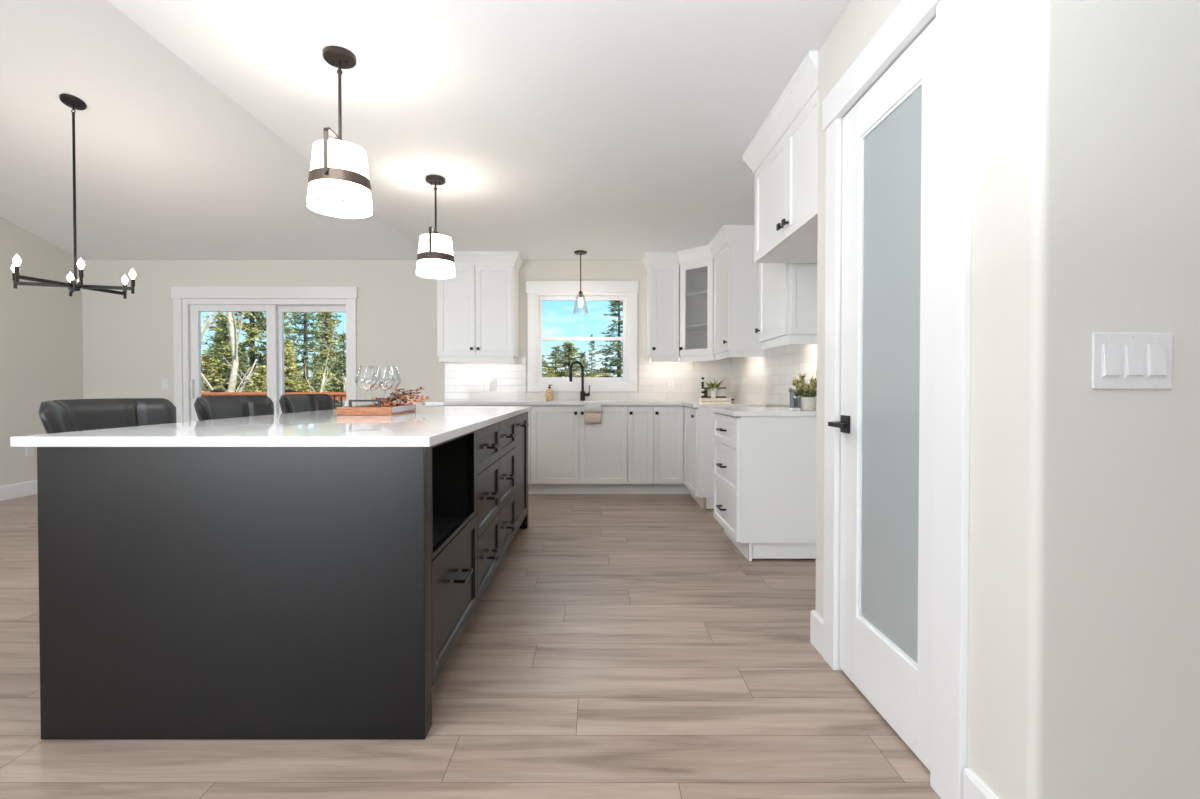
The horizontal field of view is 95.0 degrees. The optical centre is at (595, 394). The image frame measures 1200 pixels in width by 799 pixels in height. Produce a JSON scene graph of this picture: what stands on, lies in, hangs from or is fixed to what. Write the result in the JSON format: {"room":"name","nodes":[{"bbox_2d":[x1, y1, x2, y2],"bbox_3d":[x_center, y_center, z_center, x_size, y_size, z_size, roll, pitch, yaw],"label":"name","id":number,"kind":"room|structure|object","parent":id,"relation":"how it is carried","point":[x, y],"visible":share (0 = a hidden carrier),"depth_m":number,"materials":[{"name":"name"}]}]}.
{"room":"kitchen","nodes":[
{"label":"kitchen","id":0,"kind":"room"},
{"bbox_2d":[0,217,82,485],"bbox_3d":[-5.575,-0.866,0.889,0.150,3.809,10.000,0,1,0],"label":"wall","id":1,"kind":"structure","parent":0,"point":[41,328],"depth_m":5.37,"materials":[{"name":"white paint"}]},
{"bbox_2d":[0,480,36,500],"bbox_3d":[-5.492,0.971,0.913,0.015,0.135,10.000,0,1,0],"label":"baseboard","id":2,"kind":"structure","parent":1,"relation":"attached to","point":[17,490],"depth_m":5.22,"materials":[{"name":"white paint"}]},
{"bbox_2d":[26,447,33,455],"bbox_3d":[-5.495,0.540,5.338,0.009,0.115,0.070,0,1,0],"label":"wall outlet","id":3,"kind":"object","parent":1,"relation":"attached to","point":[29,450],"visible":0.62,"depth_m":5.33,"materials":[{"name":"white plastic"}]},
{"bbox_2d":[0,0,418,259],"bbox_3d":[-3.686,-2.132,0.947,3.929,1.519,10.150,0,1,0],"label":"ceiling","id":4,"kind":"structure","parent":0,"point":[169,166],"depth_m":4.31,"materials":[{"name":"white paint"}]},
{"bbox_2d":[11,94,135,298],"bbox_3d":[-3.530,-1.347,3.723,0.647,1.297,0.663,0,1,0],"label":"chandelier","id":5,"kind":"object","parent":4,"relation":"hanging from","point":[74,284],"visible":1,"depth_m":3.71,"materials":[{"name":"black metal"}]},
{"bbox_2d":[14,266,19,274],"bbox_3d":[-3.596,-0.770,3.417,0.026,0.056,0.025,0,1,0],"label":"candle holder","id":6,"kind":"object","parent":5,"relation":"on","point":[16,268],"depth_m":3.41,"materials":[{"name":"black metal"}]},
{"bbox_2d":[78,269,83,277],"bbox_3d":[-3.292,-0.771,3.516,0.026,0.056,0.025,0,1,0],"label":"candle holder","id":7,"kind":"object","parent":5,"relation":"on","point":[80,272],"depth_m":3.51,"materials":[{"name":"black metal"}]},
{"bbox_2d":[130,279,134,286],"bbox_3d":[-3.226,-0.775,3.829,0.026,0.056,0.025,0,1,0],"label":"candle holder","id":8,"kind":"object","parent":5,"relation":"on","point":[132,281],"depth_m":3.82,"materials":[{"name":"black metal"}]},
{"bbox_2d":[82,260,646,405],"bbox_3d":[-1.825,-0.233,5.973,7.650,2.409,0.150,0,1,0],"label":"wall","id":9,"kind":"structure","parent":0,"point":[128,343],"depth_m":5.89,"materials":[{"name":"white paint"}]},
{"bbox_2d":[162,379,167,389],"bbox_3d":[-4.620,-0.107,5.894,0.070,0.115,0.010,0,1,0],"label":"light switch","id":10,"kind":"object","parent":9,"relation":"attached to","point":[164,381],"visible":1,"depth_m":5.89,"materials":[{"name":"white plastic"}]},
{"bbox_2d":[171,287,357,422],"bbox_3d":[-3.540,-0.088,5.951,1.980,2.120,0.156,0,1,0],"label":"door","id":11,"kind":"structure","parent":9,"relation":"in","point":[188,302],"depth_m":5.89,"materials":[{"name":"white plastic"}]},
{"bbox_2d":[437,251,523,362],"bbox_3d":[-1.222,-0.883,5.701,0.895,1.102,0.374,0,1,0],"label":"upper cabinet","id":12,"kind":"object","parent":9,"relation":"attached to","point":[477,309],"visible":0.91,"depth_m":5.58,"materials":[{"name":"white wood"}]},
{"bbox_2d":[439,356,516,362],"bbox_3d":[-1.222,-0.360,5.738,0.749,0.055,0.289,0,1,0],"label":"light","id":13,"kind":"object","parent":12,"relation":"attached to","point":[445,359],"depth_m":5.59,"materials":[{"name":"white"}]},
{"bbox_2d":[526,281,638,391],"bbox_3d":[-0.145,-0.619,5.944,1.204,1.182,0.157,0,1,0],"label":"window","id":14,"kind":"structure","parent":9,"relation":"in","point":[537,291],"depth_m":5.88,"materials":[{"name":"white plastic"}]},
{"bbox_2d":[445,356,730,400],"bbox_3d":[-0.083,-0.170,5.892,3.075,0.475,0.012,0,1,0],"label":"tiled wall","id":15,"kind":"structure","parent":9,"relation":"attached to","point":[464,381],"depth_m":5.89,"materials":[{"name":"white tile"}]},
{"bbox_2d":[490,379,495,389],"bbox_3d":[-1.100,-0.102,5.883,0.070,0.115,0.009,0,1,0],"label":"wall outlet","id":16,"kind":"object","parent":15,"relation":"attached to","point":[492,381],"visible":1,"depth_m":5.88,"materials":[{"name":"white plastic"}]},
{"bbox_2d":[667,379,673,389],"bbox_3d":[0.800,-0.102,5.883,0.070,0.115,0.009,0,1,0],"label":"wall outlet","id":17,"kind":"object","parent":15,"relation":"attached to","point":[670,385],"visible":1,"depth_m":5.88,"materials":[{"name":"white plastic"}]},
{"bbox_2d":[647,265,678,362],"bbox_3d":[0.695,-0.823,5.714,0.300,0.983,0.349,0,1,0],"label":"upper cabinet","id":18,"kind":"object","parent":9,"relation":"attached to","point":[662,280],"visible":1,"depth_m":5.58,"materials":[{"name":"white wood"}]},
{"bbox_2d":[649,356,678,362],"bbox_3d":[0.704,-0.360,5.738,0.282,0.055,0.289,0,1,0],"label":"light","id":19,"kind":"object","parent":18,"relation":"attached to","point":[651,358],"depth_m":5.59,"materials":[{"name":"white"}]},
{"bbox_2d":[679,259,731,361],"bbox_3d":[1.146,-0.822,5.586,0.617,0.983,0.606,0,1,0],"label":"upper cabinet","id":20,"kind":"object","parent":9,"relation":"attached to","point":[696,279],"visible":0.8,"depth_m":5.58,"materials":[{"name":"white wood"}]},
{"bbox_2d":[686,324,706,329],"bbox_3d":[1.165,-0.691,5.601,0.539,0.016,0.539,0,1,0],"label":"shelf","id":21,"kind":"object","parent":20,"relation":"attached to","point":[699,326],"depth_m":5.64,"materials":[{"name":"white"}]},
{"bbox_2d":[686,290,707,298],"bbox_3d":[1.165,-1.016,5.597,0.539,0.016,0.539,0,1,0],"label":"shelf","id":22,"kind":"object","parent":20,"relation":"attached to","point":[702,294],"depth_m":5.62,"materials":[{"name":"white"}]},
{"bbox_2d":[0,494,940,798],"bbox_3d":[-0.987,1.100,0.775,11.587,0.120,10.579,0,1,0],"label":"floor","id":23,"kind":"structure","parent":0,"point":[619,646],"depth_m":1.82,"materials":[{"name":"brown wood"}]},
{"bbox_2d":[38,398,175,433],"bbox_3d":[-1.693,0.520,2.092,0.496,1.005,0.572,0,1,0],"label":"bar stool","id":24,"kind":"object","parent":23,"relation":"on","point":[69,415],"visible":0.28,"depth_m":2.10,"materials":[{"name":"leather"}]},
{"bbox_2d":[194,396,273,420],"bbox_3d":[-1.693,0.510,2.807,0.496,1.005,0.572,0,1,0],"label":"bar stool","id":25,"kind":"object","parent":23,"relation":"on","point":[206,407],"visible":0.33,"depth_m":2.84,"materials":[{"name":"leather"}]},
{"bbox_2d":[37,446,431,738],"bbox_3d":[-1.080,0.590,1.665,1.144,0.874,0.070,0,1,0],"label":"end panel","id":26,"kind":"object","parent":23,"relation":"on","point":[185,592],"visible":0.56,"depth_m":1.63,"materials":[{"name":"black wood"}]},
{"bbox_2d":[279,394,333,413],"bbox_3d":[-1.693,0.501,3.507,0.496,1.005,0.572,0,1,0],"label":"bar stool","id":27,"kind":"object","parent":23,"relation":"on","point":[289,403],"visible":0.26,"depth_m":3.55,"materials":[{"name":"leather"}]},
{"bbox_2d":[431,430,476,686],"bbox_3d":[-0.788,0.585,2.028,0.640,0.873,0.654,0,1,0],"label":"base cabinet","id":28,"kind":"object","parent":23,"relation":"on","point":[453,461],"visible":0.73,"depth_m":2.17,"materials":[{"name":"black wood"}]},
{"bbox_2d":[428,405,531,493],"bbox_3d":[-1.125,0.538,5.582,0.989,0.873,0.630,0,1,0],"label":"base cabinet","id":29,"kind":"object","parent":23,"relation":"on","point":[529,412],"visible":0.03,"depth_m":5.30,"materials":[{"name":"white"}]},
{"bbox_2d":[476,423,499,603],"bbox_3d":[-0.788,0.577,2.624,0.640,0.873,0.537,0,1,0],"label":"base cabinet","id":30,"kind":"object","parent":23,"relation":"on","point":[488,444],"visible":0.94,"depth_m":2.60,"materials":[{"name":"black wood"}]},
{"bbox_2d":[10,406,531,446],"bbox_3d":[-1.095,0.122,2.881,1.221,0.030,2.562,0,1,0],"label":"countertop","id":31,"kind":"structure","parent":30,"relation":"on","point":[428,426],"depth_m":1.78,"materials":[{"name":"stone"}]},
{"bbox_2d":[337,398,415,414],"bbox_3d":[-1.190,0.065,3.021,0.274,0.079,0.450,0,1,-3],"label":"serving tray","id":32,"kind":"object","parent":31,"relation":"on","point":[371,409],"visible":0.91,"depth_m":2.80,"materials":[{"name":"brown wood"}]},
{"bbox_2d":[355,365,376,390],"bbox_3d":[-1.211,-0.029,2.900,0.109,0.244,0.109,0,1,0],"label":"wine glass","id":33,"kind":"object","parent":32,"relation":"on","point":[369,365],"visible":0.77,"depth_m":2.89,"materials":[{"name":"clear glass"}]},
{"bbox_2d":[362,367,382,390],"bbox_3d":[-1.241,-0.031,3.060,0.109,0.244,0.109,0,1,0],"label":"wine glass","id":34,"kind":"object","parent":32,"relation":"on","point":[366,367],"visible":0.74,"depth_m":3.04,"materials":[{"name":"clear glass"}]},
{"bbox_2d":[374,366,395,390],"bbox_3d":[-1.147,-0.030,2.990,0.109,0.244,0.109,0,1,0],"label":"wine glass","id":35,"kind":"object","parent":32,"relation":"on","point":[378,366],"visible":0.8,"depth_m":2.98,"materials":[{"name":"clear glass"}]},
{"bbox_2d":[381,367,401,390],"bbox_3d":[-1.171,-0.032,3.150,0.109,0.244,0.109,0,1,0],"label":"wine glass","id":36,"kind":"object","parent":32,"relation":"on","point":[385,367],"visible":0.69,"depth_m":3.14,"materials":[{"name":"clear glass"}]},
{"bbox_2d":[371,387,429,406],"bbox_3d":[-1.118,0.019,3.155,0.284,0.141,0.264,0,1,0],"label":"dried flowers","id":37,"kind":"object","parent":32,"relation":"on","point":[409,400],"visible":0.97,"depth_m":3.13,"materials":[{"name":"brown plant"}]},
{"bbox_2d":[497,417,516,563],"bbox_3d":[-0.788,0.570,3.178,0.640,0.873,0.569,0,1,0],"label":"base cabinet","id":38,"kind":"object","parent":23,"relation":"on","point":[507,475],"visible":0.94,"depth_m":3.14,"materials":[{"name":"black wood"}]},
{"bbox_2d":[514,412,528,534],"bbox_3d":[-0.788,0.562,3.763,0.640,0.873,0.599,0,1,0],"label":"base cabinet","id":39,"kind":"object","parent":23,"relation":"on","point":[521,424],"visible":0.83,"depth_m":3.77,"materials":[{"name":"black"}]},
{"bbox_2d":[519,412,527,528],"bbox_3d":[-1.080,0.558,4.098,1.144,0.874,0.069,0,1,0],"label":"end panel","id":40,"kind":"object","parent":23,"relation":"on","point":[524,525],"visible":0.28,"depth_m":4.08,"materials":[{"name":"black"}]},
{"bbox_2d":[531,405,626,493],"bbox_3d":[-0.163,0.538,5.582,0.933,0.873,0.630,0,1,0],"label":"base cabinet","id":41,"kind":"object","parent":23,"relation":"on","point":[569,455],"visible":0.94,"depth_m":5.30,"materials":[{"name":"white wood"}]},
{"bbox_2d":[424,401,766,407],"bbox_3d":[-0.101,0.091,5.267,3.088,0.030,1.244,0,1,0],"label":"countertop","id":42,"kind":"structure","parent":41,"relation":"on","point":[694,404],"depth_m":5.27,"materials":[{"name":"stone"}]},
{"bbox_2d":[546,384,553,400],"bbox_3d":[-0.485,-0.016,5.740,0.084,0.172,0.084,0,1,0],"label":"soap bottle","id":43,"kind":"object","parent":42,"relation":"on","point":[549,392],"visible":1,"depth_m":5.71,"materials":[{"name":"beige glass"}]},
{"bbox_2d":[569,361,589,400],"bbox_3d":[-0.176,-0.140,5.741,0.238,0.418,0.073,0,1,-25],"label":"faucet","id":44,"kind":"object","parent":42,"relation":"on","point":[583,394],"visible":1,"depth_m":5.75,"materials":[{"name":"black metal"}]},
{"bbox_2d":[584,401,601,423],"bbox_3d":[-0.030,0.174,5.315,0.170,0.214,0.135,0,1,0],"label":"tea towel","id":45,"kind":"object","parent":42,"relation":"hanging from","point":[592,409],"visible":1,"depth_m":5.25,"materials":[{"name":"white fabric"}]},
{"bbox_2d":[699,398,733,400],"bbox_3d":[1.241,0.054,5.671,0.332,0.032,0.160,0,1,0],"label":"cutting board","id":46,"kind":"object","parent":42,"relation":"on","point":[700,399],"visible":0.91,"depth_m":5.59,"materials":[{"name":"brown wood"}]},
{"bbox_2d":[701,377,703,397],"bbox_3d":[1.093,-0.068,5.630,0.033,0.213,0.032,0,1,0],"label":"ornament","id":47,"kind":"object","parent":46,"relation":"on","point":[702,378],"visible":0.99,"depth_m":5.62,"materials":[{"name":"black metal"}]},
{"bbox_2d":[700,377,725,397],"bbox_3d":[1.210,-0.077,5.622,0.312,0.231,0.282,0,1,18],"label":"spider plant","id":48,"kind":"object","parent":46,"relation":"on","point":[713,387],"visible":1,"depth_m":5.59,"materials":[{"name":"green plant"}]},
{"bbox_2d":[704,387,725,397],"bbox_3d":[1.225,-0.017,5.710,0.230,0.110,0.080,0,1,0],"label":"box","id":49,"kind":"object","parent":46,"relation":"on","point":[720,394],"visible":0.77,"depth_m":5.67,"materials":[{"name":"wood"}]},
{"bbox_2d":[627,405,652,493],"bbox_3d":[0.428,0.538,5.582,0.247,0.873,0.630,0,1,0],"label":"base cabinet","id":50,"kind":"object","parent":23,"relation":"on","point":[639,417],"visible":0.99,"depth_m":5.30,"materials":[{"name":"white wood"}]},
{"bbox_2d":[652,405,715,509],"bbox_3d":[1.003,0.543,5.280,0.902,0.874,1.235,0,1,0],"label":"base cabinet","id":51,"kind":"object","parent":23,"relation":"on","point":[683,436],"visible":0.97,"depth_m":5.26,"materials":[{"name":"white wood"}]},
{"bbox_2d":[714,413,816,560],"bbox_3d":[1.129,0.564,3.624,0.649,0.874,0.656,0,1,0],"label":"base cabinet","id":52,"kind":"object","parent":23,"relation":"on","point":[765,466],"visible":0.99,"depth_m":3.30,"materials":[{"name":"white wood"}]},
{"bbox_2d":[710,407,816,415],"bbox_3d":[1.131,0.112,3.617,0.622,0.030,0.680,0,1,0],"label":"countertop","id":53,"kind":"structure","parent":52,"relation":"on","point":[732,411],"depth_m":3.28,"materials":[{"name":"stone"}]},
{"bbox_2d":[789,389,800,409],"bbox_3d":[1.238,0.035,3.421,0.054,0.130,0.048,0,1,0],"label":"lantern","id":54,"kind":"object","parent":53,"relation":"on","point":[794,404],"visible":0.95,"depth_m":3.40,"materials":[{"name":"plastic"}]},
{"bbox_2d":[788,371,816,410],"bbox_3d":[1.323,-0.023,3.414,0.230,0.246,0.179,0,1,-24],"label":"potted plant","id":55,"kind":"object","parent":53,"relation":"on","point":[807,403],"visible":0.82,"depth_m":3.39,"materials":[{"name":"green plant"}]},
{"bbox_2d":[107,0,850,259],"bbox_3d":[0.990,-1.433,0.956,5.420,0.120,10.150,0,1,0],"label":"ceiling","id":56,"kind":"structure","parent":0,"point":[553,129],"depth_m":2.58,"materials":[{"name":"white paint"}]},
{"bbox_2d":[306,46,372,218],"bbox_3d":[-1.050,-1.073,2.256,0.251,0.632,0.261,0,1,0],"label":"pendant lamp","id":57,"kind":"object","parent":56,"relation":"hanging from","point":[339,184],"visible":1,"depth_m":2.19,"materials":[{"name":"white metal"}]},
{"bbox_2d":[309,200,370,214],"bbox_3d":[-1.050,-0.774,2.260,0.240,0.004,0.240,0,1,0],"label":"diffuser","id":58,"kind":"object","parent":57,"relation":"attached to","point":[323,207],"depth_m":2.27,"materials":[{"name":"glass"}]},
{"bbox_2d":[416,175,455,278],"bbox_3d":[-1.045,-1.090,3.586,0.251,0.632,0.261,0,1,0],"label":"pendant lamp","id":59,"kind":"object","parent":56,"relation":"hanging from","point":[435,258],"visible":1,"depth_m":3.51,"materials":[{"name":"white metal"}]},
{"bbox_2d":[419,272,451,276],"bbox_3d":[-1.045,-0.791,3.590,0.240,0.004,0.240,0,1,0],"label":"diffuser","id":60,"kind":"object","parent":59,"relation":"attached to","point":[421,274],"depth_m":3.63,"materials":[{"name":"glass"}]},
{"bbox_2d":[573,250,587,313],"bbox_3d":[-0.155,-1.125,5.536,0.148,0.614,0.148,0,1,0],"label":"pendant lamp","id":61,"kind":"object","parent":56,"relation":"hanging from","point":[578,252],"visible":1,"depth_m":5.52,"materials":[{"name":"brown metal"}]},
{"bbox_2d":[767,404,789,406],"bbox_3d":[1.530,-0.207,4.013,0.150,2.409,3.770,0,1,0],"label":"wall","id":62,"kind":"structure","parent":0,"point":[768,405],"depth_m":4.46,"materials":[{"name":"white paint"}]},
{"bbox_2d":[642,225,754,271],"bbox_3d":[0.921,-1.363,5.216,0.404,0.129,1.584,0,1,-33],"label":"trim","id":63,"kind":"structure","parent":62,"relation":"attached to","point":[727,233],"depth_m":5.30,"materials":[{"name":"white wood"}]},
{"bbox_2d":[713,242,764,359],"bbox_3d":[1.274,-0.814,4.979,0.359,0.983,0.599,0,1,0],"label":"upper cabinet","id":64,"kind":"object","parent":62,"relation":"attached to","point":[736,274],"visible":0.98,"depth_m":4.68,"materials":[{"name":"white wood"}]},
{"bbox_2d":[715,351,764,359],"bbox_3d":[1.292,-0.350,4.994,0.299,0.055,0.581,0,1,0],"label":"light","id":65,"kind":"object","parent":64,"relation":"attached to","point":[719,355],"depth_m":4.70,"materials":[{"name":"white"}]},
{"bbox_2d":[731,344,816,408],"bbox_3d":[1.449,-0.153,4.590,0.012,0.475,2.592,0,1,0],"label":"tiled wall","id":66,"kind":"structure","parent":62,"relation":"attached to","point":[768,379],"depth_m":4.47,"materials":[{"name":"white tile"}]},
{"bbox_2d":[743,50,818,262],"bbox_3d":[1.157,-1.074,2.730,0.593,0.641,1.013,0,1,0],"label":"upper cabinet","id":67,"kind":"object","parent":62,"relation":"attached to","point":[782,156],"visible":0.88,"depth_m":2.63,"materials":[{"name":"white wood"}]},
{"bbox_2d":[755,263,816,349],"bbox_3d":[1.274,-0.854,3.528,0.359,1.102,0.553,0,1,0],"label":"upper cabinet","id":68,"kind":"object","parent":62,"relation":"attached to","point":[787,291],"visible":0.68,"depth_m":3.28,"materials":[{"name":"white wood"}]},
{"bbox_2d":[761,335,816,349],"bbox_3d":[1.292,-0.331,3.547,0.299,0.055,0.527,0,1,0],"label":"light","id":69,"kind":"object","parent":68,"relation":"attached to","point":[771,341],"depth_m":3.33,"materials":[{"name":"white"}]},
{"bbox_2d":[816,0,935,669],"bbox_3d":[0.952,-0.178,1.833,0.110,2.409,0.800,0,1,0],"label":"wall","id":70,"kind":"structure","parent":0,"point":[861,20],"depth_m":2.14,"materials":[{"name":"white paint"}]},
{"bbox_2d":[828,18,935,770],"bbox_3d":[0.887,0.006,1.726,0.097,2.019,0.593,0,1,0],"label":"door","id":71,"kind":"structure","parent":70,"relation":"in","point":[885,424],"depth_m":1.69,"materials":[{"name":"white paint"}]},
{"bbox_2d":[823,0,973,798],"bbox_3d":[0.939,-0.048,1.717,0.136,2.150,0.825,0,1,0],"label":"trim","id":72,"kind":"structure","parent":70,"relation":"attached to","point":[954,18],"depth_m":1.39,"materials":[{"name":"white paint"}]},
{"bbox_2d":[967,0,1199,798],"bbox_3d":[2.224,-0.171,1.274,2.653,2.409,0.317,0,1,0],"label":"wall","id":73,"kind":"structure","parent":0,"point":[1084,580],"depth_m":1.12,"materials":[{"name":"white paint"}]},
{"bbox_2d":[963,768,998,798],"bbox_3d":[2.216,0.967,1.219,2.668,0.135,0.207,0,1,0],"label":"baseboard","id":74,"kind":"structure","parent":73,"relation":"attached to","point":[974,787],"depth_m":1.28,"materials":[{"name":"white paint"}]},
{"bbox_2d":[1091,332,1172,388],"bbox_3d":[1.086,-0.068,1.111,0.162,0.115,0.012,0,1,0],"label":"light switch","id":75,"kind":"object","parent":73,"relation":"attached to","point":[1120,360],"visible":1,"depth_m":1.11,"materials":[{"name":"white plastic"}]},
{"bbox_3d":[1.231,-0.183,2.178,0.448,2.409,0.110,0,1,0],"label":"wall","id":76,"kind":"structure","parent":0,"visible":0},
{"bbox_2d":[810,610,822,656],"bbox_3d":[1.169,0.954,2.200,0.573,0.135,0.125,0,1,0],"label":"baseboard","id":77,"kind":"structure","parent":76,"relation":"attached to","point":[816,621],"depth_m":2.20,"materials":[{"name":"white paint"}]},
{"label":"outside","id":78,"kind":"structure","parent":0,"visible":0},
{"bbox_3d":[-5.500,1.061,7.590,8.000,0.100,2.950,0,1,0],"label":"floor","id":79,"kind":"structure","parent":78,"visible":0},
{"bbox_2d":[201,389,345,408],"bbox_3d":[-5.500,0.450,9.007,8.000,1.085,0.150,0,1,0],"label":"deck railing","id":80,"kind":"object","parent":79,"relation":"on","point":[341,396],"visible":0.12,"depth_m":8.93,"materials":[{"name":"brown wood"}]},
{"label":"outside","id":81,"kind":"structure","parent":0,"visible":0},
{"bbox_3d":[-2.500,1.470,48.123,85.000,0.300,83.800,0,1,0],"label":"lawn","id":82,"kind":"structure","parent":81,"visible":0},
{"bbox_2d":[201,312,217,391],"bbox_3d":[-10.084,-0.740,13.972,1.174,5.162,3.178,-1,1,-39],"label":"bare tree","id":83,"kind":"object","parent":82,"relation":"on","point":[207,325],"visible":0.2,"depth_m":13.57,"materials":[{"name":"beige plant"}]},
{"bbox_2d":[201,353,224,391],"bbox_3d":[-12.426,0.222,17.479,2.096,3.049,2.176,0,1,19],"label":"conifer","id":84,"kind":"object","parent":82,"relation":"on","point":[205,362],"visible":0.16,"depth_m":17.47,"materials":[{"name":"green plant"}]},
{"bbox_2d":[201,312,227,389],"bbox_3d":[-15.063,-1.049,22.045,2.393,5.500,2.384,1,1,38],"label":"conifer","id":85,"kind":"object","parent":82,"relation":"on","point":[218,313],"visible":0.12,"depth_m":21.80,"materials":[{"name":"green plant"}]},
{"bbox_2d":[201,318,240,389],"bbox_3d":[-12.781,-0.457,18.959,2.514,4.390,2.611,0,1,-15],"label":"conifer","id":86,"kind":"object","parent":82,"relation":"on","point":[222,323],"visible":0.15,"depth_m":18.85,"materials":[{"name":"green plant"}]},
{"bbox_2d":[201,312,264,391],"bbox_3d":[-9.401,-1.359,14.092,1.908,6.425,3.766,0,1,-5],"label":"bare tree","id":87,"kind":"object","parent":82,"relation":"on","point":[234,340],"visible":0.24,"depth_m":13.80,"materials":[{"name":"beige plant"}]},
{"bbox_2d":[228,344,253,391],"bbox_3d":[-9.982,0.183,15.499,1.376,3.173,1.381,0,1,14],"label":"conifer","id":88,"kind":"object","parent":82,"relation":"on","point":[243,349],"visible":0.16,"depth_m":15.50,"materials":[{"name":"green plant"}]},
{"bbox_2d":[201,312,297,391],"bbox_3d":[-11.288,-2.313,18.181,3.608,8.150,3.501,1,1,39],"label":"conifer","id":89,"kind":"object","parent":82,"relation":"on","point":[254,331],"visible":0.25,"depth_m":17.67,"materials":[{"name":"green plant"}]},
{"bbox_2d":[244,365,266,391],"bbox_3d":[-8.830,0.501,14.495,1.980,2.561,1.907,-1,1,-42],"label":"conifer","id":90,"kind":"object","parent":82,"relation":"on","point":[260,377],"visible":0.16,"depth_m":14.43,"materials":[{"name":"green plant"}]},
{"bbox_2d":[263,312,302,391],"bbox_3d":[-12.658,-1.154,21.933,2.450,5.705,2.526,0,1,25],"label":"conifer","id":91,"kind":"object","parent":82,"relation":"on","point":[286,323],"visible":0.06,"depth_m":22.03,"materials":[{"name":"green plant"}]},
{"bbox_2d":[266,340,304,390],"bbox_3d":[-8.968,0.091,16.021,1.921,3.354,1.995,0,1,33],"label":"conifer","id":92,"kind":"object","parent":82,"relation":"on","point":[288,353],"visible":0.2,"depth_m":15.97,"materials":[{"name":"green plant"}]},
{"bbox_2d":[264,319,338,391],"bbox_3d":[-6.522,0.032,12.400,1.213,3.631,2.165,0,1,0],"label":"bare tree","id":93,"kind":"object","parent":82,"relation":"on","point":[324,378],"visible":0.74,"depth_m":12.93,"materials":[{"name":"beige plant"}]},
{"bbox_2d":[293,378,313,391],"bbox_3d":[-7.007,0.698,13.204,1.828,2.195,1.760,0,1,1],"label":"conifer","id":94,"kind":"object","parent":82,"relation":"on","point":[301,382],"visible":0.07,"depth_m":13.15,"materials":[{"name":"green plant"}]},
{"bbox_2d":[284,312,339,403],"bbox_3d":[-9.059,-1.663,17.068,2.108,6.860,2.006,0,1,-30],"label":"conifer","id":95,"kind":"object","parent":82,"relation":"on","point":[304,347],"visible":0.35,"depth_m":16.93,"materials":[{"name":"green plant"}]},
{"bbox_2d":[309,366,326,391],"bbox_3d":[-9.359,0.358,18.528,1.572,2.744,1.632,-1,1,-35],"label":"conifer","id":96,"kind":"object","parent":82,"relation":"on","point":[319,371],"visible":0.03,"depth_m":18.46,"materials":[{"name":"green plant"}]},
{"bbox_2d":[300,312,345,407],"bbox_3d":[-9.797,-1.207,19.834,2.520,5.868,2.598,-1,1,-38],"label":"conifer","id":97,"kind":"object","parent":82,"relation":"on","point":[324,350],"visible":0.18,"depth_m":19.91,"materials":[{"name":"green plant"}]},
{"bbox_2d":[308,314,345,401],"bbox_3d":[-11.077,-1.304,22.921,2.608,5.993,2.598,0,1,18],"label":"conifer","id":98,"kind":"object","parent":82,"relation":"on","point":[330,315],"visible":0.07,"depth_m":22.91,"materials":[{"name":"green plant"}]},
{"bbox_2d":[326,330,345,408],"bbox_3d":[-6.841,0.016,15.023,1.528,3.525,1.534,0,1,-11],"label":"conifer","id":99,"kind":"object","parent":82,"relation":"on","point":[339,374],"visible":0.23,"depth_m":14.88,"materials":[{"name":"green plant"}]},
{"bbox_2d":[330,360,345,406],"bbox_3d":[-6.598,0.213,14.778,1.075,3.234,1.588,0,1,-16],"label":"bare tree","id":100,"kind":"object","parent":82,"relation":"on","point":[344,377],"visible":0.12,"depth_m":14.28,"materials":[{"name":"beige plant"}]},
{"bbox_2d":[542,355,548,376],"bbox_3d":[-1.449,0.292,16.009,2.016,2.934,2.078,1,1,45],"label":"conifer","id":101,"kind":"object","parent":82,"relation":"on","point":[544,361],"visible":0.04,"depth_m":15.95,"materials":[{"name":"green plant"}]},
{"bbox_2d":[544,367,557,376],"bbox_3d":[-1.059,0.581,12.985,1.676,2.439,1.741,0,1,-26],"label":"conifer","id":102,"kind":"object","parent":82,"relation":"on","point":[552,370],"visible":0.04,"depth_m":12.96,"materials":[{"name":"green plant"}]},
{"bbox_2d":[543,345,567,376],"bbox_3d":[-1.340,0.119,16.903,2.380,3.260,2.454,0,1,2],"label":"conifer","id":103,"kind":"object","parent":82,"relation":"on","point":[557,348],"visible":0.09,"depth_m":16.97,"materials":[{"name":"green plant"}]},
{"bbox_2d":[551,341,587,376],"bbox_3d":[-0.772,0.165,14.997,2.595,3.232,2.499,0,1,-25],"label":"conifer","id":104,"kind":"object","parent":82,"relation":"on","point":[568,359],"visible":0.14,"depth_m":14.91,"materials":[{"name":"green plant"}]},
{"bbox_2d":[574,352,590,375],"bbox_3d":[-0.508,0.102,19.058,2.258,3.243,2.250,0,1,33],"label":"conifer","id":105,"kind":"object","parent":82,"relation":"on","point":[584,353],"visible":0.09,"depth_m":18.92,"materials":[{"name":"green plant"}]},
{"bbox_2d":[586,335,597,374],"bbox_3d":[-0.130,-0.051,16.950,0.830,3.601,0.790,0,1,24],"label":"conifer","id":106,"kind":"object","parent":82,"relation":"on","point":[591,342],"visible":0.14,"depth_m":16.98,"materials":[{"name":"green plant"}]},
{"bbox_2d":[595,367,611,376],"bbox_3d":[0.263,0.481,16.018,2.285,2.561,2.200,-1,1,-34],"label":"conifer","id":107,"kind":"object","parent":82,"relation":"on","point":[604,368],"visible":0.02,"depth_m":15.92,"materials":[{"name":"green plant"}]},
{"bbox_2d":[589,300,622,376],"bbox_3d":[0.583,-0.396,14.141,2.352,4.373,2.238,0,1,16],"label":"conifer","id":108,"kind":"object","parent":82,"relation":"on","point":[619,349],"visible":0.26,"depth_m":13.97,"materials":[{"name":"green plant"}]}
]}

